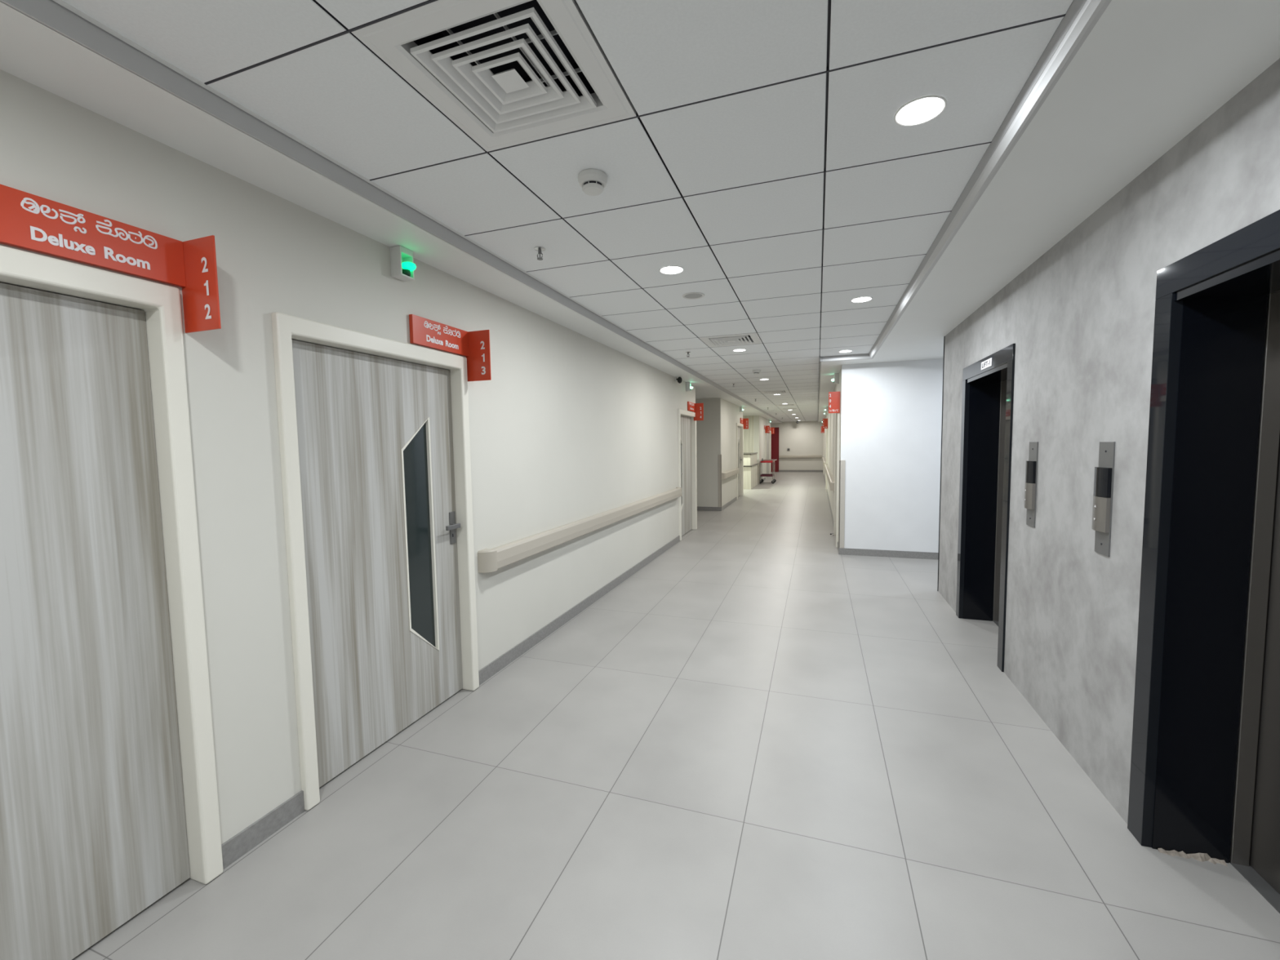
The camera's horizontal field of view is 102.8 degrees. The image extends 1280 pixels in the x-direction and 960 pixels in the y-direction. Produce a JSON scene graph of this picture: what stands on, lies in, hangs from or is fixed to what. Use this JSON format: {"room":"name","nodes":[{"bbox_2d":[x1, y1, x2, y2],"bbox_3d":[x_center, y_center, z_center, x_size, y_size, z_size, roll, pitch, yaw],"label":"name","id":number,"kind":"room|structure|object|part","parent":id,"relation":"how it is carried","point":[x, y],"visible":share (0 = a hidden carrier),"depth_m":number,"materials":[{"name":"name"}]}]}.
{"room":"hospital interior","nodes":[
{"label":"hospital interior","id":0,"kind":"room"},
{"bbox_2d":[0,69,695,844],"bbox_3d":[-1.163,-0.075,3.364,0.200,2.850,12.790,1,4,19],"label":"wall","id":1,"kind":"structure","parent":0,"point":[567,426],"depth_m":2.13,"materials":[{"name":"beige paint"}]},
{"bbox_2d":[0,184,221,333],"bbox_3d":[-1.591,-0.653,1.536,0.178,0.308,0.476,1,4,19],"label":"room sign","id":2,"kind":"object","parent":1,"relation":"attached to","point":[28,221],"visible":1,"depth_m":1.60,"materials":[{"name":"red plastic"}]},
{"bbox_3d":[-1.665,-0.731,1.552,0.022,0.153,0.470,1,4,19],"label":"wall panel","id":3,"kind":"part","parent":2,"relation":"part of","materials":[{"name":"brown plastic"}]},
{"bbox_3d":[-1.514,-0.669,1.757,0.178,0.308,0.006,1,4,19],"label":"panel","id":4,"kind":"part","parent":2,"relation":"part of","materials":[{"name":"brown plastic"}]},
{"bbox_2d":[0,245,223,959],"bbox_3d":[-1.837,0.442,1.293,0.170,2.125,1.195,1,4,19],"label":"door","id":5,"kind":"structure","parent":1,"relation":"in","point":[108,795],"depth_m":1.61,"materials":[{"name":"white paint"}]},
{"bbox_2d":[271,311,479,810],"bbox_3d":[-1.338,0.335,2.731,0.170,2.125,1.195,1,4,19],"label":"door","id":6,"kind":"structure","parent":1,"relation":"in","point":[375,441],"depth_m":2.61,"materials":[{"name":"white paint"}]},
{"bbox_3d":[-1.283,0.339,2.946,0.010,1.394,0.214,1,4,19],"label":"vision glass","id":7,"kind":"part","parent":6,"relation":"part of","materials":[{"name":"grey"}]},
{"bbox_3d":[-1.170,0.298,3.193,0.008,0.200,0.048,1,4,19],"label":"handle plate","id":8,"kind":"part","parent":6,"relation":"part of","materials":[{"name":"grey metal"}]},
{"bbox_3d":[-1.159,0.287,3.134,0.052,0.028,0.119,1,4,19],"label":"lever","id":9,"kind":"part","parent":6,"relation":"part of","materials":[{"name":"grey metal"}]},
{"bbox_2d":[390,245,416,281],"bbox_3d":[-1.227,-1.134,2.676,0.112,0.148,0.092,1,4,19],"label":"indicator light","id":10,"kind":"object","parent":1,"relation":"attached to","point":[402,260],"visible":1,"depth_m":2.65,"materials":[{"name":"white plastic"}]},
{"bbox_2d":[408,314,491,381],"bbox_3d":[-1.091,-0.760,2.978,0.178,0.308,0.476,1,4,19],"label":"room sign","id":11,"kind":"object","parent":1,"relation":"attached to","point":[473,345],"visible":1,"depth_m":3.12,"materials":[{"name":"red plastic"}]},
{"bbox_3d":[-1.165,-0.838,2.994,0.022,0.153,0.470,1,4,19],"label":"wall panel","id":12,"kind":"part","parent":11,"relation":"part of","materials":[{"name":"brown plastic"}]},
{"bbox_3d":[-1.014,-0.776,3.199,0.178,0.308,0.006,1,4,19],"label":"panel","id":13,"kind":"part","parent":11,"relation":"part of","materials":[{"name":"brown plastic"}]},
{"bbox_2d":[221,477,765,869],"bbox_3d":[-0.701,0.818,10.358,3.911,0.092,26.150,1,4,19],"label":"baseboard","id":14,"kind":"structure","parent":1,"relation":"attached to","point":[246,840],"depth_m":3.45,"materials":[{"name":"grey tile"}]},
{"bbox_2d":[477,487,681,573],"bbox_3d":[-0.191,0.360,5.735,0.092,0.143,5.082,1,4,19],"label":"handrail","id":15,"kind":"object","parent":1,"relation":"attached to","point":[489,560],"visible":1,"depth_m":4.23,"materials":[{"name":"beige plastic"}]},
{"bbox_2d":[675,377,682,383],"bbox_3d":[0.599,-1.550,7.939,0.112,0.099,0.088,1,4,19],"label":"security camera","id":16,"kind":"object","parent":1,"relation":"attached to","point":[679,380],"visible":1,"depth_m":7.91,"materials":[{"name":"black plastic"}]},
{"bbox_2d":[677,408,697,541],"bbox_3d":[0.759,-0.114,8.776,0.170,2.125,1.195,1,4,19],"label":"door","id":17,"kind":"structure","parent":1,"relation":"in","point":[686,425],"depth_m":8.96,"materials":[{"name":"white paint"}]},
{"bbox_3d":[0.670,-0.080,8.576,0.010,1.394,0.214,1,4,19],"label":"vision glass","id":18,"kind":"part","parent":17,"relation":"part of","materials":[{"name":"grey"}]},
{"bbox_2d":[685,382,693,391],"bbox_3d":[0.843,-1.577,8.641,0.112,0.148,0.092,1,4,19],"label":"indicator light","id":19,"kind":"object","parent":1,"relation":"attached to","point":[688,384],"visible":1,"depth_m":8.61,"materials":[{"name":"white plastic"}]},
{"bbox_2d":[687,401,703,420],"bbox_3d":[0.971,-1.202,8.920,0.178,0.308,0.476,1,4,19],"label":"room sign","id":20,"kind":"object","parent":1,"relation":"attached to","point":[698,408],"visible":1,"depth_m":9.12,"materials":[{"name":"red plastic"}]},
{"bbox_3d":[0.896,-1.279,8.937,0.022,0.153,0.470,1,4,19],"label":"wall panel","id":21,"kind":"part","parent":20,"relation":"part of","materials":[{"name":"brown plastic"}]},
{"bbox_3d":[1.048,-1.218,9.141,0.178,0.308,0.006,1,4,19],"label":"panel","id":22,"kind":"part","parent":20,"relation":"part of","materials":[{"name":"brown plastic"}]},
{"bbox_2d":[62,0,1073,422],"bbox_3d":[3.455,-1.971,11.709,2.369,0.012,31.990,1,4,19],"label":"ceiling","id":23,"kind":"structure","parent":0,"point":[337,96],"depth_m":1.88,"materials":[{"name":"tile"}]},
{"bbox_2d":[351,0,636,151],"bbox_3d":[-0.390,-1.280,1.531,0.592,0.169,0.592,1,4,19],"label":"ceiling vent","id":24,"kind":"object","parent":23,"relation":"in","point":[507,73],"visible":1,"depth_m":1.52,"materials":[{"name":"white metal"}]},
{"bbox_3d":[-0.389,-1.204,1.536,0.080,0.013,0.080,1,4,19],"label":"plate","id":25,"kind":"part","parent":24,"relation":"part of","materials":[{"name":"white metal"}]},
{"bbox_2d":[533,246,545,260],"bbox_3d":[-0.560,-1.264,2.859,0.062,0.058,0.062,1,4,19],"label":"sprinkler","id":26,"kind":"object","parent":23,"relation":"attached to","point":[540,249],"visible":1,"depth_m":2.85,"materials":[{"name":"silver metal"}]},
{"bbox_3d":[-0.560,-1.260,2.859,0.036,0.050,0.018,1,4,19],"label":"frame","id":27,"kind":"part","parent":26,"relation":"part of","materials":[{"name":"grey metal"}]},
{"bbox_2d":[577,168,607,195],"bbox_3d":[-0.194,-1.215,2.099,0.120,0.062,0.120,1,4,19],"label":"smoke detector","id":28,"kind":"object","parent":23,"relation":"attached to","point":[593,182],"visible":1,"depth_m":2.06,"materials":[{"name":"white plastic"}]},
{"bbox_2d":[204,0,1065,421],"bbox_3d":[3.405,-1.969,11.565,2.369,0.031,32.300,1,4,19],"label":"grid","id":29,"kind":"object","parent":23,"relation":"attached to","point":[428,2],"visible":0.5,"depth_m":1.86,"materials":[{"name":"grey metal"}]},
{"bbox_2d":[659,265,684,274],"bbox_3d":[0.200,-1.327,3.233,0.155,0.005,0.155,1,4,19],"label":"recessed light","id":30,"kind":"object","parent":23,"relation":"in","point":[671,269],"visible":1,"depth_m":3.22,"materials":[{"name":"white"}]},
{"bbox_2d":[682,292,704,299],"bbox_3d":[0.398,-1.369,3.803,0.166,0.006,0.166,1,4,19],"label":"ceiling speaker","id":31,"kind":"object","parent":23,"relation":"attached to","point":[691,295],"visible":1,"depth_m":3.79,"materials":[{"name":"white plastic"}]},
{"bbox_2d":[684,293,702,298],"bbox_3d":[0.398,-1.370,3.803,0.134,0.005,0.134,1,4,19],"label":"grille","id":32,"kind":"object","parent":31,"relation":"attached to","point":[687,295],"depth_m":3.80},
{"bbox_2d":[698,333,762,347],"bbox_3d":[0.983,-1.574,5.489,0.592,0.169,0.592,1,4,19],"label":"ceiling vent","id":33,"kind":"object","parent":23,"relation":"in","point":[749,338],"visible":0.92,"depth_m":5.47,"materials":[{"name":"white metal"}]},
{"bbox_2d":[733,348,746,351],"bbox_3d":[1.181,-1.537,6.060,0.155,0.005,0.155,1,4,19],"label":"recessed light","id":34,"kind":"object","parent":23,"relation":"in","point":[740,349],"visible":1,"depth_m":6.06,"materials":[{"name":"white"}]},
{"bbox_2d":[752,369,760,374],"bbox_3d":[1.769,-1.635,7.758,0.120,0.062,0.120,1,4,19],"label":"smoke detector","id":35,"kind":"object","parent":23,"relation":"attached to","point":[755,371],"visible":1,"depth_m":7.72,"materials":[{"name":"white plastic"}]},
{"bbox_2d":[760,390,790,393],"bbox_3d":[2.945,-1.994,11.144,0.592,0.169,0.592,1,4,19],"label":"ceiling vent","id":36,"kind":"object","parent":23,"relation":"in","point":[777,391],"visible":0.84,"depth_m":11.11,"materials":[{"name":"white metal"}]},
{"bbox_2d":[775,404,796,406],"bbox_3d":[4.318,-2.288,15.102,0.592,0.169,0.592,1,4,19],"label":"ceiling vent","id":37,"kind":"object","parent":23,"relation":"in","point":[784,404],"visible":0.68,"depth_m":15.09,"materials":[{"name":"white metal"}]},
{"bbox_2d":[780,408,799,409],"bbox_3d":[4.906,-2.414,16.799,0.592,0.169,0.592,1,4,19],"label":"ceiling vent","id":38,"kind":"object","parent":23,"relation":"in","point":[781,408],"visible":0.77,"depth_m":16.69,"materials":[{"name":"white metal"}]},
{"bbox_2d":[839,350,852,352],"bbox_3d":[2.506,-1.569,6.235,0.155,0.005,0.155,1,4,19],"label":"recessed light","id":39,"kind":"object","parent":23,"relation":"in","point":[842,351],"visible":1,"depth_m":6.23,"materials":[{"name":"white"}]},
{"bbox_2d":[850,296,872,302],"bbox_3d":[1.721,-1.401,3.973,0.155,0.005,0.155,1,4,19],"label":"recessed light","id":40,"kind":"object","parent":23,"relation":"in","point":[859,300],"visible":1,"depth_m":3.97,"materials":[{"name":"white"}]},
{"bbox_2d":[893,95,946,126],"bbox_3d":[0.937,-1.233,1.711,0.155,0.005,0.155,1,4,19],"label":"recessed light","id":41,"kind":"object","parent":23,"relation":"in","point":[920,110],"visible":1,"depth_m":1.70,"materials":[{"name":"white plastic"}]},
{"bbox_2d":[0,0,1279,422],"bbox_3d":[3.010,-2.027,11.697,10.400,0.261,32.300,1,4,19],"label":"ceiling","id":42,"kind":"structure","parent":0,"point":[1148,73],"depth_m":1.77,"materials":[{"name":"paint"}]},
{"bbox_2d":[0,0,782,422],"bbox_3d":[2.275,-1.939,11.959,0.016,0.071,32.300,1,4,19],"label":"trim","id":43,"kind":"structure","parent":42,"relation":"attached to","point":[49,13],"depth_m":1.70,"materials":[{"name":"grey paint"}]},
{"bbox_2d":[817,0,1111,420],"bbox_3d":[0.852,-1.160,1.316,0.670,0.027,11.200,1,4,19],"label":"trim","id":44,"kind":"structure","parent":42,"relation":"attached to","point":[1091,11],"depth_m":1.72,"materials":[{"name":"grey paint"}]},
{"bbox_2d":[71,471,1279,959],"bbox_3d":[3.260,0.738,12.187,10.200,0.120,32.200,1,4,19],"label":"floor","id":45,"kind":"structure","parent":0,"point":[765,741],"depth_m":2.15,"materials":[{"name":"tile"}]},
{"bbox_2d":[743,452,758,488],"bbox_3d":[3.365,-0.361,18.420,1.540,1.210,2.030,1,4,19],"label":"reception desk","id":46,"kind":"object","parent":45,"relation":"on","point":[750,465],"depth_m":17.34,"materials":[{"name":"beige wood"}]},
{"bbox_2d":[760,459,776,483],"bbox_3d":[4.991,-0.342,19.942,0.642,0.912,0.768,1,4,19],"label":"trolley","id":47,"kind":"object","parent":45,"relation":"on","point":[762,475],"visible":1,"depth_m":19.68,"materials":[{"name":"silver metal"}]},
{"bbox_2d":[760,460,774,462],"bbox_3d":[4.967,-0.715,19.922,0.480,0.060,0.720,1,4,19],"label":"tray","id":48,"kind":"object","parent":47,"relation":"on","point":[764,461],"depth_m":19.62,"materials":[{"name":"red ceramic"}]},
{"bbox_2d":[760,474,774,476],"bbox_3d":[4.975,-0.186,19.959,0.480,0.060,0.720,1,4,19],"label":"tray","id":49,"kind":"object","parent":47,"relation":"on","point":[762,475],"depth_m":19.67,"materials":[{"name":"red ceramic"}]},
{"bbox_2d":[1157,848,1226,866],"bbox_3d":[2.053,1.395,1.900,0.191,0.023,0.021,1,4,19],"label":"mortar","id":50,"kind":"object","parent":45,"relation":"on","point":[1202,857],"visible":1,"depth_m":1.90,"materials":[{"name":"grey concrete"}]},
{"bbox_2d":[695,398,712,506],"bbox_3d":[-0.591,-0.629,11.268,3.900,2.850,2.960,1,4,19],"label":"wall","id":51,"kind":"structure","parent":0,"point":[704,428],"depth_m":11.91,"materials":[{"name":"beige paint"}]},
{"bbox_2d":[711,397,742,506],"bbox_3d":[2.377,-0.833,13.570,0.200,2.850,3.750,1,4,19],"label":"wall","id":52,"kind":"structure","parent":0,"point":[726,415],"depth_m":12.26,"materials":[{"name":"beige paint"}]},
{"bbox_2d":[718,454,721,506],"bbox_3d":[1.855,0.018,11.850,0.073,1.220,0.073,1,4,19],"label":"guard","id":53,"kind":"object","parent":52,"relation":"attached to","point":[719,455],"visible":1,"depth_m":11.81,"materials":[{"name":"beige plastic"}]},
{"bbox_2d":[721,467,738,479],"bbox_3d":[2.307,-0.175,12.938,0.092,0.143,2.317,1,4,19],"label":"handrail","id":54,"kind":"object","parent":52,"relation":"attached to","point":[725,475],"visible":1,"depth_m":12.52,"materials":[{"name":"beige plastic"}]},
{"bbox_3d":[2.307,-0.175,12.938,0.092,0.143,2.150,1,4,19],"label":"rail","id":55,"kind":"part","parent":54,"relation":"part of","materials":[{"name":"beige plastic"}]},
{"bbox_2d":[736,422,743,499],"bbox_3d":[2.793,-0.550,14.641,0.170,2.125,1.200,1,4,19],"label":"door","id":56,"kind":"structure","parent":52,"relation":"in","point":[740,427],"depth_m":15.06,"materials":[{"name":"white paint"}]},
{"bbox_3d":[2.848,-0.546,14.854,0.010,1.394,0.214,1,4,19],"label":"vision glass","id":57,"kind":"part","parent":56,"relation":"part of","materials":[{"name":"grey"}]},
{"bbox_2d":[739,406,743,412],"bbox_3d":[2.909,-2.020,14.598,0.112,0.148,0.092,1,4,19],"label":"indicator light","id":58,"kind":"object","parent":52,"relation":"attached to","point":[741,409],"visible":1,"depth_m":14.57,"materials":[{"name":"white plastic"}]},
{"bbox_2d":[740,417,748,429],"bbox_3d":[3.037,-1.644,14.876,0.178,0.308,0.476,1,4,19],"label":"room sign","id":59,"kind":"object","parent":52,"relation":"attached to","point":[744,421],"visible":1,"depth_m":15.08,"materials":[{"name":"red plastic"}]},
{"bbox_3d":[3.114,-1.661,15.098,0.178,0.308,0.006,1,4,19],"label":"panel","id":60,"kind":"part","parent":59,"relation":"part of","materials":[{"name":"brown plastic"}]},
{"bbox_2d":[742,415,753,452],"bbox_3d":[2.569,-1.132,17.859,2.250,2.850,4.800,1,4,19],"label":"wall","id":61,"kind":"structure","parent":0,"point":[748,433],"depth_m":19.64,"materials":[{"name":"beige paint"}]},
{"bbox_2d":[753,415,770,479],"bbox_3d":[5.299,-1.459,21.991,0.200,2.850,5.120,1,4,19],"label":"wall","id":62,"kind":"structure","parent":0,"point":[759,434],"depth_m":19.95,"materials":[{"name":"beige paint"}]},
{"bbox_2d":[757,462,759,484],"bbox_3d":[4.557,-0.258,19.646,0.073,0.800,0.073,1,4,19],"label":"guard","id":63,"kind":"object","parent":62,"relation":"attached to","point":[758,464],"visible":0.92,"depth_m":19.62,"materials":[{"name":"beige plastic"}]},
{"bbox_2d":[764,425,769,432],"bbox_3d":[5.338,-2.137,21.511,0.178,0.308,0.476,1,4,19],"label":"room sign","id":64,"kind":"object","parent":62,"relation":"attached to","point":[766,428],"visible":1,"depth_m":21.72,"materials":[{"name":"red plastic"}]},
{"bbox_2d":[765,431,771,479],"bbox_3d":[5.744,-1.182,23.146,0.170,2.125,2.450,1,4,19],"label":"door","id":65,"kind":"structure","parent":62,"relation":"in","point":[768,435],"depth_m":23.91,"materials":[{"name":"white paint"}]},
{"bbox_2d":[769,426,774,434],"bbox_3d":[6.195,-2.321,23.980,0.178,0.308,0.476,1,4,19],"label":"room sign","id":66,"kind":"object","parent":62,"relation":"attached to","point":[772,429],"visible":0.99,"depth_m":24.19,"materials":[{"name":"red plastic"}]},
{"bbox_2d":[770,420,823,470],"bbox_3d":[7.136,-1.747,25.762,5.800,2.850,3.530,1,4,19],"label":"wall","id":67,"kind":"structure","parent":0,"point":[803,437],"depth_m":26.95,"materials":[{"name":"beige paint"}]},
{"bbox_2d":[771,426,778,471],"bbox_3d":[6.934,-1.646,27.467,1.025,2.420,0.058,1,4,19],"label":"door","id":68,"kind":"structure","parent":67,"relation":"in","point":[775,437],"depth_m":27.35,"materials":[{"name":"red paint"}]},
{"bbox_2d":[778,454,821,457],"bbox_3d":[8.435,-1.237,26.961,2.140,0.143,0.092,1,4,19],"label":"handrail","id":69,"kind":"object","parent":67,"relation":"attached to","point":[815,455],"visible":1,"depth_m":26.90,"materials":[{"name":"beige plastic"}]},
{"bbox_2d":[778,470,822,471],"bbox_3d":[8.495,-0.477,27.040,2.234,0.100,0.011,1,4,19],"label":"baseboard","id":70,"kind":"structure","parent":67,"relation":"attached to","point":[779,470],"depth_m":27.03,"materials":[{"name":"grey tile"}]},
{"bbox_2d":[823,366,841,520],"bbox_3d":[6.247,-1.113,16.775,0.200,2.850,20.740,1,4,19],"label":"wall","id":71,"kind":"structure","parent":0,"point":[830,416],"depth_m":10.96,"materials":[{"name":"beige paint"}]},
{"bbox_2d":[822,432,824,474],"bbox_3d":[8.750,-1.296,24.138,0.170,2.125,1.200,1,4,19],"label":"door","id":72,"kind":"structure","parent":71,"relation":"in","point":[824,433],"depth_m":23.60,"materials":[{"name":"white paint"}]},
{"bbox_2d":[822,457,826,466],"bbox_3d":[7.326,-0.763,20.348,0.092,0.143,6.747,1,4,19],"label":"handrail","id":73,"kind":"object","parent":71,"relation":"attached to","point":[823,458],"visible":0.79,"depth_m":18.97,"materials":[{"name":"beige plastic"}]},
{"bbox_2d":[822,418,827,428],"bbox_3d":[5.840,-1.773,16.126,0.155,0.308,0.477,1,4,19],"label":"room sign","id":74,"kind":"object","parent":71,"relation":"attached to","point":[824,420],"visible":0.84,"depth_m":15.90,"materials":[{"name":"red plastic"}]},
{"bbox_2d":[825,428,827,491],"bbox_3d":[6.095,-0.727,16.485,0.170,2.125,1.140,1,4,19],"label":"door","id":75,"kind":"structure","parent":71,"relation":"in","point":[826,428],"depth_m":16.02,"materials":[{"name":"white paint"}]},
{"bbox_2d":[824,463,834,490],"bbox_3d":[4.498,-0.157,12.195,0.092,0.143,7.647,1,4,19],"label":"handrail","id":76,"kind":"object","parent":71,"relation":"attached to","point":[829,476],"visible":0.94,"depth_m":10.07,"materials":[{"name":"beige plastic"}]},
{"bbox_2d":[823,474,839,554],"bbox_3d":[6.162,0.263,16.890,0.011,0.092,20.771,1,4,19],"label":"baseboard","id":77,"kind":"structure","parent":71,"relation":"attached to","point":[838,548],"depth_m":10.78,"materials":[{"name":"grey tile"}]},
{"bbox_2d":[828,391,839,413],"bbox_3d":[2.894,-1.142,7.635,0.155,0.308,0.477,1,4,19],"label":"room sign","id":78,"kind":"object","parent":71,"relation":"attached to","point":[833,397],"visible":0.94,"depth_m":7.41,"materials":[{"name":"red plastic"}]},
{"bbox_2d":[831,373,839,383],"bbox_3d":[3.000,-1.556,7.863,0.112,0.148,0.092,1,4,19],"label":"indicator light","id":79,"kind":"object","parent":71,"relation":"attached to","point":[836,380],"visible":1,"depth_m":7.82,"materials":[{"name":"white plastic"}]},
{"bbox_2d":[833,413,839,547],"bbox_3d":[3.148,-0.096,7.989,0.170,2.125,1.130,1,4,19],"label":"door","id":80,"kind":"structure","parent":71,"relation":"in","point":[837,415],"depth_m":7.55,"materials":[{"name":"white paint"}]},
{"bbox_2d":[840,358,942,552],"bbox_3d":[4.342,-0.315,5.648,3.895,2.850,1.950,1,4,19],"label":"wall","id":81,"kind":"structure","parent":0,"point":[891,411],"depth_m":6.81,"materials":[{"name":"white paint"}]},
{"bbox_2d":[838,460,845,548],"bbox_3d":[2.796,0.334,7.080,0.073,1.220,0.073,1,4,19],"label":"guard","id":82,"kind":"object","parent":81,"relation":"attached to","point":[842,463],"visible":1,"depth_m":7.04,"materials":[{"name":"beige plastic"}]},
{"bbox_2d":[839,547,937,559],"bbox_3d":[4.520,1.005,6.501,3.695,0.092,0.011,1,4,19],"label":"baseboard","id":83,"kind":"structure","parent":81,"relation":"attached to","point":[860,552],"depth_m":6.89,"materials":[{"name":"grey tile"}]},
{"bbox_2d":[937,336,944,591],"bbox_3d":[3.092,-0.144,5.222,0.036,2.605,0.015,1,4,19],"label":"trim","id":84,"kind":"structure","parent":81,"relation":"attached to","point":[944,336],"depth_m":5.22,"materials":[{"name":"black metal"}]},
{"bbox_2d":[937,57,1279,823],"bbox_3d":[1.637,0.069,0.679,0.250,2.850,9.540,1,4,19],"label":"wall","id":85,"kind":"structure","parent":0,"point":[1079,319],"depth_m":2.36,"materials":[{"name":"grey paint"}]},
{"bbox_2d":[955,343,1015,671],"bbox_3d":[2.782,0.166,3.886,0.342,2.180,1.210,1,4,19],"label":"elevator","id":86,"kind":"object","parent":85,"relation":"attached to","point":[988,393],"visible":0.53,"depth_m":4.35,"materials":[{"name":"black metal"}]},
{"bbox_3d":[2.922,0.197,4.379,0.220,2.045,0.004,1,4,19],"label":"reveal panel","id":87,"kind":"part","parent":86,"relation":"part of","materials":[{"name":"black metal"}]},
{"bbox_2d":[981,357,992,369],"bbox_3d":[2.580,-0.863,3.806,0.007,0.058,0.246,1,4,19],"label":"name plate","id":88,"kind":"object","parent":86,"relation":"attached to","point":[987,363],"visible":1,"depth_m":3.79,"materials":[{"name":"white plastic"}]},
{"bbox_3d":[2.887,0.177,3.850,0.050,2.160,1.100,1,4,19],"label":"landing frame","id":89,"kind":"part","parent":86,"relation":"part of","materials":[{"name":"silver metal"}]},
{"bbox_2d":[1023,441,1038,527],"bbox_3d":[2.296,0.024,3.013,0.035,0.497,0.118,1,4,19],"label":"panel","id":90,"kind":"object","parent":85,"relation":"attached to","point":[1031,465],"visible":1,"depth_m":2.98,"materials":[{"name":"grey metal"}]},
{"bbox_2d":[1091,441,1115,556],"bbox_3d":[2.033,0.081,2.255,0.035,0.497,0.118,1,4,19],"label":"panel","id":91,"kind":"object","parent":85,"relation":"attached to","point":[1104,474],"visible":1,"depth_m":2.23,"materials":[{"name":"grey metal"}]},
{"bbox_2d":[1127,209,1279,913],"bbox_3d":[1.903,0.354,1.351,0.342,2.180,1.210,1,4,19],"label":"elevator","id":92,"kind":"object","parent":85,"relation":"attached to","point":[1205,775],"visible":1,"depth_m":1.83,"materials":[{"name":"black metal"}]},
{"bbox_3d":[2.042,0.386,1.843,0.220,2.045,0.004,1,4,19],"label":"reveal panel","id":93,"kind":"part","parent":92,"relation":"part of","materials":[{"name":"black metal"}]},
{"bbox_3d":[2.008,0.365,1.315,0.050,2.160,1.100,1,4,19],"label":"landing frame","id":94,"kind":"part","parent":92,"relation":"part of","materials":[{"name":"silver metal"}]},
{"bbox_3d":[2.040,1.440,1.383,0.085,0.004,1.020,1,4,19],"label":"sill","id":95,"kind":"part","parent":92,"relation":"part of","materials":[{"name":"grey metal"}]},
{"bbox_3d":[2.137,0.399,1.560,0.025,2.046,0.538,1,4,19],"label":"door panel","id":96,"kind":"part","parent":92,"relation":"part of","materials":[{"name":"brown metal"}]}
]}

